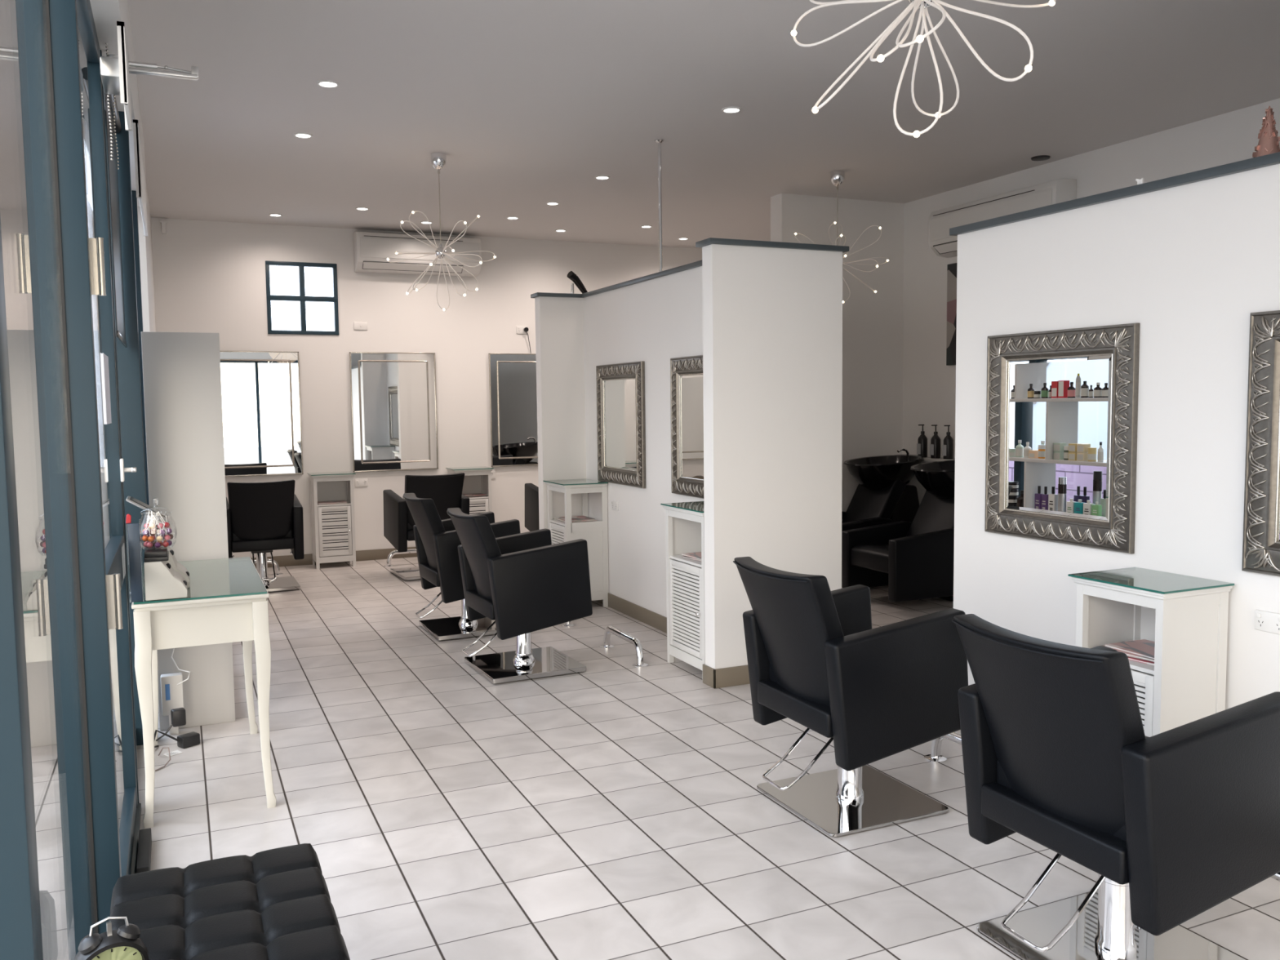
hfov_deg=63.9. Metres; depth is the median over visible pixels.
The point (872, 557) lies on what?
seat cushion
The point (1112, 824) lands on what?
seat cushion
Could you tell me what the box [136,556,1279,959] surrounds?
floor
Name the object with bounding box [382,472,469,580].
chair
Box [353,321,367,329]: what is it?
wall plate
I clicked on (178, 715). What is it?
power adaptor
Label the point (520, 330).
wall plate
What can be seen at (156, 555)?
case
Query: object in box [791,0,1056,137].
chandelier
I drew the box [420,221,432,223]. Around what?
recessed light
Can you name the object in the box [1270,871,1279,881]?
bar
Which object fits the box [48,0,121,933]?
trim
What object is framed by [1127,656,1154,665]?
magazine
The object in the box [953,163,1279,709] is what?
wall
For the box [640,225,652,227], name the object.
recessed light
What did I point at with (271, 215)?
recessed light
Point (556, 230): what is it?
recessed light
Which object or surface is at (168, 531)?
lollipop
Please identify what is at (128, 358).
trim
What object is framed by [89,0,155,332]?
wall
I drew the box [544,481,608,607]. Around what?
base cabinet
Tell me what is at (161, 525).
lollipop
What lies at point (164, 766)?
loose cable
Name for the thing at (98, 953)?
clock face
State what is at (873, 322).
wall
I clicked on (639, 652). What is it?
bar
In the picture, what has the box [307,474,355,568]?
base cabinet
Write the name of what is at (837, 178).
chandelier
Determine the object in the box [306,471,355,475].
countertop
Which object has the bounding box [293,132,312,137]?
recessed light
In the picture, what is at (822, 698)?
seat cushion
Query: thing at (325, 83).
recessed light
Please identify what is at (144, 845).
trim
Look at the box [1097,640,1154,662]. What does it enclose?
magazine
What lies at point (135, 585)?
brochure holder
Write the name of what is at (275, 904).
tufted bench
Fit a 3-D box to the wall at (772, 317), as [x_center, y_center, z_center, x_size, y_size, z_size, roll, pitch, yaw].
[0.782,-0.080,5.979,0.865,2.490,0.118,-3,5,-24]
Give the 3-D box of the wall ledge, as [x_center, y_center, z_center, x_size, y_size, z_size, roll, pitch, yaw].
[3.016,0.410,8.376,0.180,1.100,2.940,-3,5,-24]
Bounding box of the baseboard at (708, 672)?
[702,663,715,688]
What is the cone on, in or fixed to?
on the trim at (1270, 159)
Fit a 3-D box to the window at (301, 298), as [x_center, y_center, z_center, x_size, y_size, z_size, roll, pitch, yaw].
[-3.424,-1.839,10.416,0.690,0.723,0.064,-3,5,-24]
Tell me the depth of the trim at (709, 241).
5.97 m
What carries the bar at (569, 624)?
on the floor
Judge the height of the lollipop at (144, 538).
0.068 m
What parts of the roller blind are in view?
bead chain, bead chain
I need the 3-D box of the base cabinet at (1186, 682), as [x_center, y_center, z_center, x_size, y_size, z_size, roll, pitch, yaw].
[1.942,0.845,3.944,0.372,0.924,0.415,-3,5,-24]
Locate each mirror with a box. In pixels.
[219,351,303,476]
[349,351,438,471]
[488,353,537,466]
[595,360,645,488]
[670,355,703,498]
[984,323,1140,553]
[1241,310,1279,576]
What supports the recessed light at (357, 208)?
in the ceiling
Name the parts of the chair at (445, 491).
armrest, plate, seat, backrest, armrest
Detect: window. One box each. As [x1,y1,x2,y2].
[0,0,98,959]
[265,260,338,334]
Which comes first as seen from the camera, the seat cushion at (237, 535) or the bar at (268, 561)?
the seat cushion at (237, 535)
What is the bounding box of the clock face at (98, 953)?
[91,946,142,959]
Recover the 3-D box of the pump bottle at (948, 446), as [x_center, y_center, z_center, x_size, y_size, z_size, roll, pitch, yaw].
[2.692,-0.331,8.969,0.087,0.297,0.084,-3,5,-24]
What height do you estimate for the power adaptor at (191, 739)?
0.104 m
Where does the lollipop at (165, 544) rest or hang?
in the glass jar
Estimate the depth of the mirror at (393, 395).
10.82 m
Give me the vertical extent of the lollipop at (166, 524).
0.068 m
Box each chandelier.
[386,152,495,311]
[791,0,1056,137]
[828,170,845,245]
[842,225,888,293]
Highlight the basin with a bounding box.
[841,448,924,532]
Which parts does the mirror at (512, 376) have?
glass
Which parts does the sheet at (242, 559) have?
mini drawers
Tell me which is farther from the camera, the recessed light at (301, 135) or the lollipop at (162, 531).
the recessed light at (301, 135)
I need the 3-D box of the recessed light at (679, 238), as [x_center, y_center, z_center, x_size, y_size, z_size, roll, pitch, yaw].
[0.482,-2.683,11.420,0.124,0.008,0.124,-3,5,-24]
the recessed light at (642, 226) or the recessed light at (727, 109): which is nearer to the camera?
the recessed light at (727, 109)
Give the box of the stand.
[567,271,587,293]
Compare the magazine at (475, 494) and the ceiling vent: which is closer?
the ceiling vent
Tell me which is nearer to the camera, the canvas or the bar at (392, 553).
the canvas
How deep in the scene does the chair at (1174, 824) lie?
2.71 m
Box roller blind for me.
[103,43,127,347]
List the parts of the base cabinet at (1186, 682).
door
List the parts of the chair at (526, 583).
backrest, pump lever, seat, armrest, plate, armrest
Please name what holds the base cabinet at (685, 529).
on the floor
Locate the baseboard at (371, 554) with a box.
[250,546,417,568]
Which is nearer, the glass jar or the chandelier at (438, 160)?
the glass jar
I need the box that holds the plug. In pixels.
[523,327,531,353]
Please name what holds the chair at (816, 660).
on the floor
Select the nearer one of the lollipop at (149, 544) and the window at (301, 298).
the lollipop at (149, 544)
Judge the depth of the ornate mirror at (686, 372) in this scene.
6.80 m
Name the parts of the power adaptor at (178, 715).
cord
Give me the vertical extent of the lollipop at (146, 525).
0.069 m
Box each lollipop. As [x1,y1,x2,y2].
[142,520,151,535]
[142,529,148,541]
[143,511,150,528]
[146,535,152,547]
[147,528,154,542]
[148,511,155,528]
[149,518,158,535]
[151,512,163,528]
[151,529,157,546]
[154,533,160,547]
[155,518,165,534]
[155,534,168,546]
[156,523,164,541]
[158,511,169,527]
[160,517,172,533]
[162,523,170,540]
[163,528,172,546]
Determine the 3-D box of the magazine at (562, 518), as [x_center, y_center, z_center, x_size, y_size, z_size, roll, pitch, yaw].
[-0.503,0.315,8.280,0.210,0.006,0.280,-2,5,-19]
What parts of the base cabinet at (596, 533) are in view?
door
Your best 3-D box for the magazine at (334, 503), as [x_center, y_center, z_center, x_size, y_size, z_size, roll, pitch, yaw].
[-3.139,0.233,10.451,0.280,0.006,0.210,-3,5,-23]
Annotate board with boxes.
[160,672,183,734]
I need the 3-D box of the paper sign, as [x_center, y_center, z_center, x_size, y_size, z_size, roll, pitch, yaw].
[-1.944,-0.331,3.747,0.002,0.250,0.300,-3,5,-24]
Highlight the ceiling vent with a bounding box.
[1031,155,1050,160]
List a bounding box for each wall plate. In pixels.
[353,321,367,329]
[355,478,368,486]
[491,468,495,479]
[516,325,528,333]
[611,500,617,511]
[1254,609,1279,634]
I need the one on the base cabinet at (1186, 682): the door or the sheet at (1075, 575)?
the sheet at (1075, 575)
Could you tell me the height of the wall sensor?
0.130 m
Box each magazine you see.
[317,500,346,503]
[317,502,346,504]
[462,493,487,496]
[556,518,592,522]
[559,515,595,520]
[561,518,595,521]
[681,551,701,559]
[682,555,701,560]
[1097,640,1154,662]
[1104,639,1155,659]
[1127,655,1153,662]
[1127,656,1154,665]
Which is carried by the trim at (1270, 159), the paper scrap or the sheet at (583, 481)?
the paper scrap
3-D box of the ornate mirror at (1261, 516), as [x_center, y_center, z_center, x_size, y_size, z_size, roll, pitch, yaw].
[2.369,-0.108,3.344,0.037,0.935,0.830,-3,5,-24]
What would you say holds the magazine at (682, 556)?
in the base cabinet at (685, 529)
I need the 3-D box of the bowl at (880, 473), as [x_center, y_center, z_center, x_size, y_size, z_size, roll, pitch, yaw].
[2.170,-0.058,9.159,0.702,0.305,0.693,-3,5,-24]
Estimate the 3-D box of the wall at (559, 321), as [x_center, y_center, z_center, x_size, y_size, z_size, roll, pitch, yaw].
[-0.640,-0.255,8.533,0.400,2.490,0.120,-3,5,-24]
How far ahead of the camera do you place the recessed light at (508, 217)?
10.00 m
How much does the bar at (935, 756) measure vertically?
0.158 m
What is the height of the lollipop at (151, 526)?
0.071 m
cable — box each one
[155,746,170,771]
[171,648,190,685]
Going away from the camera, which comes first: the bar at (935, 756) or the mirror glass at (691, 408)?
the bar at (935, 756)
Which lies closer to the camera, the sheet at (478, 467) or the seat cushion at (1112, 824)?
the seat cushion at (1112, 824)
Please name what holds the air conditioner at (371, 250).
attached to the wall at (209, 277)
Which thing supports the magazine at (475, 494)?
on the magazine
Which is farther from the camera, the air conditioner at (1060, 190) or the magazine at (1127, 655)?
the air conditioner at (1060, 190)
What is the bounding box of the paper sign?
[102,352,111,424]
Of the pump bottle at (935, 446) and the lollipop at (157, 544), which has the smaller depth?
the lollipop at (157, 544)
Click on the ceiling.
(526, 103)
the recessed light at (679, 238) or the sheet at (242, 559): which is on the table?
the sheet at (242, 559)
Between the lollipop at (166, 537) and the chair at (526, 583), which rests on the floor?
the chair at (526, 583)
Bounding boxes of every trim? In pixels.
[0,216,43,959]
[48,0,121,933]
[105,111,146,745]
[131,190,149,505]
[136,827,151,873]
[530,237,848,297]
[949,151,1279,235]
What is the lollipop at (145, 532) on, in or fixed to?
in the glass jar
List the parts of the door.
pane, frame, push plate, closer arm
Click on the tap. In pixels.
(901, 449)
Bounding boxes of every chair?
[226,479,304,591]
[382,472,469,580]
[402,493,520,640]
[446,507,592,684]
[524,483,539,531]
[733,556,968,836]
[841,460,955,602]
[951,613,1279,959]
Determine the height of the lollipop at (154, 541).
0.070 m
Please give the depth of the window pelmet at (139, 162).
4.87 m
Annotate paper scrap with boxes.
[1135,177,1143,184]
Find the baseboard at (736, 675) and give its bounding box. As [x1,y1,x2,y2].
[713,664,750,688]
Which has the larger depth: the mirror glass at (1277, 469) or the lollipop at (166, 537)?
the lollipop at (166, 537)
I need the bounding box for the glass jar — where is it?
[139,497,177,550]
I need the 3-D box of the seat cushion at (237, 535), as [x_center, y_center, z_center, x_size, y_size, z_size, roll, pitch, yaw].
[-3.424,0.463,9.259,0.504,0.133,0.539,-3,5,-24]
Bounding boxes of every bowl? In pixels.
[843,454,924,490]
[910,460,955,498]
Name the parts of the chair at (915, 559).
armrest, armrest, backrest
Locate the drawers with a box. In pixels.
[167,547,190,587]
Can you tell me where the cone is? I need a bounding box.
[1252,106,1279,157]
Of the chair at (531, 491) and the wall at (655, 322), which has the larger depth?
the chair at (531, 491)
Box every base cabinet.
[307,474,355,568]
[446,468,492,515]
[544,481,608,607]
[662,505,705,679]
[1071,569,1232,737]
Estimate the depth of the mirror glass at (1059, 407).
4.52 m
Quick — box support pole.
[654,138,664,271]
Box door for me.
[76,0,199,876]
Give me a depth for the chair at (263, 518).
8.95 m
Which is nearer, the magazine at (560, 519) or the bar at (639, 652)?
the bar at (639, 652)
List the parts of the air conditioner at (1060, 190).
panel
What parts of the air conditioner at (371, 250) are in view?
panel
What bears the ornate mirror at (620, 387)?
attached to the wall at (655, 322)
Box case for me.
[143,548,168,562]
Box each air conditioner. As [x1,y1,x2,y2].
[353,231,481,276]
[928,177,1076,257]
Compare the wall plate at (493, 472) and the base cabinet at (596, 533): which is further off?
the wall plate at (493, 472)
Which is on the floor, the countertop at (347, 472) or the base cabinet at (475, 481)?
the base cabinet at (475, 481)
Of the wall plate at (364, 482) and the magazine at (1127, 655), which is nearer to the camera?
the magazine at (1127, 655)
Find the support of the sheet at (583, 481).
on the base cabinet at (596, 533)
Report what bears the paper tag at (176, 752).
on the floor
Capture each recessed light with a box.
[268,213,282,216]
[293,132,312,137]
[316,80,339,87]
[355,207,368,209]
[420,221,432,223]
[506,216,519,219]
[546,201,559,204]
[555,229,566,231]
[595,175,609,179]
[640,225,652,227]
[677,237,688,239]
[721,106,741,112]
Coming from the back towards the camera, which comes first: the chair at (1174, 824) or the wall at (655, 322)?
the wall at (655, 322)
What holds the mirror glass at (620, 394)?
attached to the ornate mirror at (620, 387)
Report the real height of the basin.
1.191 m
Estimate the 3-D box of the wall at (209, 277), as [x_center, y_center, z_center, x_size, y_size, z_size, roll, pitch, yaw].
[-0.957,-0.963,11.657,8.620,3.440,0.150,-3,5,-24]
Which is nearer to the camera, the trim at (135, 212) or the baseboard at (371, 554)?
the trim at (135, 212)
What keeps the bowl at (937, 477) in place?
on the chair at (915, 559)
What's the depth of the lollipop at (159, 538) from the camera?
4.00 m
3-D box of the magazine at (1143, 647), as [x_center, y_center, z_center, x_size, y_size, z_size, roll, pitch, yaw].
[1.969,0.652,3.930,0.210,0.006,0.280,-2,5,-22]
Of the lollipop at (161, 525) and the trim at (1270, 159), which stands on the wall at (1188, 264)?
the trim at (1270, 159)
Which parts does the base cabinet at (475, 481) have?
door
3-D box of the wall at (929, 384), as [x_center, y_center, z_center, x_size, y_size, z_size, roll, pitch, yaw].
[4.619,-0.534,5.081,0.120,3.440,10.150,-3,5,-24]
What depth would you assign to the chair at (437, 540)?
7.16 m
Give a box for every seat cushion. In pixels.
[231,528,293,541]
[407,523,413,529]
[769,663,830,706]
[851,544,888,573]
[996,735,1148,841]
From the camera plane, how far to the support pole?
7.15 m
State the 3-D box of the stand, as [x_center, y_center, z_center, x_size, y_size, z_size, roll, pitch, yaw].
[-0.570,-0.427,8.982,0.500,2.764,0.500,-3,5,-24]
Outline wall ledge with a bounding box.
[906,457,955,505]
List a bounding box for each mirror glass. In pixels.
[604,378,636,470]
[680,374,703,479]
[1005,355,1111,520]
[1276,468,1279,542]
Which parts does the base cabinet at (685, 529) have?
door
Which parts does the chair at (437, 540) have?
backrest, pump lever, seat, armrest, plate, armrest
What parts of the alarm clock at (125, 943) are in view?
carry handle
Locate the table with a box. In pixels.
[131,558,276,828]
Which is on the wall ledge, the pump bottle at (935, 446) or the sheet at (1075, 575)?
the pump bottle at (935, 446)
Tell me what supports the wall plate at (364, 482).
attached to the wall at (209, 277)
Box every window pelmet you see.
[116,21,132,130]
[133,119,147,235]
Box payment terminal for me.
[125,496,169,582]
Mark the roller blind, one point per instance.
(113, 122)
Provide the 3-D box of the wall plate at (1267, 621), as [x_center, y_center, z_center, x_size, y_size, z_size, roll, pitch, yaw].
[2.259,0.510,3.679,0.016,0.073,0.116,-3,5,-24]
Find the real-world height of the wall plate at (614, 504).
0.073 m
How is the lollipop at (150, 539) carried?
in the glass jar
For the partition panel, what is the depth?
5.17 m
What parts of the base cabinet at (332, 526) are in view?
door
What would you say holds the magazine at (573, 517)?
on the magazine at (562, 518)
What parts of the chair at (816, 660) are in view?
backrest, seat, pump lever, armrest, plate, armrest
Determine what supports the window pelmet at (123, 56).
attached to the door
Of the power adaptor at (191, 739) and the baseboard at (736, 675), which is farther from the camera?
the baseboard at (736, 675)
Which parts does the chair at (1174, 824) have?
armrest, backrest, pump lever, seat, plate, armrest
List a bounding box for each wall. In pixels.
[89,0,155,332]
[151,217,702,557]
[534,296,586,529]
[583,266,703,633]
[702,244,842,669]
[770,193,904,511]
[902,97,1279,458]
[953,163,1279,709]
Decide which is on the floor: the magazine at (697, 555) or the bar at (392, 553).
the bar at (392, 553)
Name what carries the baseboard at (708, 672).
attached to the wall at (772, 317)
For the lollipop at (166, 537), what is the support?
in the glass jar
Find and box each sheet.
[133,556,266,604]
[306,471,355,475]
[445,466,493,470]
[542,478,608,485]
[660,501,704,512]
[1067,567,1234,594]
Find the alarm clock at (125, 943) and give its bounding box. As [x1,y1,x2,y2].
[74,916,148,959]
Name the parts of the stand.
stem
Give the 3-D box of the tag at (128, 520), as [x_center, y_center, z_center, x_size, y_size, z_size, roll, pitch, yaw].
[-1.950,0.147,3.916,0.020,0.036,0.008,-3,5,-24]
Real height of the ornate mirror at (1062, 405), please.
0.935 m
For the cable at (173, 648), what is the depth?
5.11 m
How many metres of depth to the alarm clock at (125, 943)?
2.01 m
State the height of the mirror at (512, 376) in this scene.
1.242 m
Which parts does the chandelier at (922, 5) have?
bulb, bulb, bulb, bulb, bulb, bulb, bulb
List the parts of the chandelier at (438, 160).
suspension cord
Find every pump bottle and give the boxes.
[916,424,927,457]
[929,424,940,458]
[942,425,953,459]
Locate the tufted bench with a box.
[108,843,350,959]
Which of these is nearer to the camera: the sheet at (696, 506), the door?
the door
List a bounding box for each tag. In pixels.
[125,514,131,523]
[164,750,182,756]
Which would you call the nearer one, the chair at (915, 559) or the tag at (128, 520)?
the tag at (128, 520)
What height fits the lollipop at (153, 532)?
0.063 m
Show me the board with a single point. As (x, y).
(171, 694)
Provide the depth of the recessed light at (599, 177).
8.27 m
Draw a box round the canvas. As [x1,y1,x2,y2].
[946,262,956,365]
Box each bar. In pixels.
[252,559,283,575]
[383,548,416,566]
[561,621,575,626]
[599,625,648,666]
[924,731,961,762]
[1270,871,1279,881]
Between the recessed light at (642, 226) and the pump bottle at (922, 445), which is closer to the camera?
the pump bottle at (922, 445)
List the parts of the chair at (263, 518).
armrest, backrest, swivel plate, seat, pump lever, plate, armrest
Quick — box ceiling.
[127,0,1279,248]
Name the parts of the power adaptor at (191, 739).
cord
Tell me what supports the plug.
attached to the wall at (209, 277)
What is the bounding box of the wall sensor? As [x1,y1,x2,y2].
[160,219,167,233]
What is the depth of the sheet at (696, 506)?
6.23 m
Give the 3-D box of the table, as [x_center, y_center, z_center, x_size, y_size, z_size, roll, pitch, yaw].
[-1.929,0.870,4.537,0.496,0.878,1.086,-3,5,-24]
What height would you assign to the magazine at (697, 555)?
0.006 m
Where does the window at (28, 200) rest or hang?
in the wall at (106, 13)
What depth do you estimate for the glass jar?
4.04 m
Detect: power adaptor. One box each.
[154,729,199,748]
[155,707,186,741]
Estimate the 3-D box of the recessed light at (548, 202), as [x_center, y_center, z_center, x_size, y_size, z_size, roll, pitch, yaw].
[-0.793,-2.510,9.323,0.124,0.008,0.124,-3,5,-24]
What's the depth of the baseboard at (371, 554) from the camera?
10.78 m
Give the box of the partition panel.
[141,331,235,730]
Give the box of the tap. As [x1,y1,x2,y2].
[897,448,909,461]
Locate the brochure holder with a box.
[125,519,144,602]
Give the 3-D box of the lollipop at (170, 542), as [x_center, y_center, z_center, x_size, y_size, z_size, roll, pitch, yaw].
[-1.869,0.226,4.066,0.028,0.071,0.023,0,4,3]
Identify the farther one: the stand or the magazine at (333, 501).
the magazine at (333, 501)
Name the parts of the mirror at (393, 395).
glass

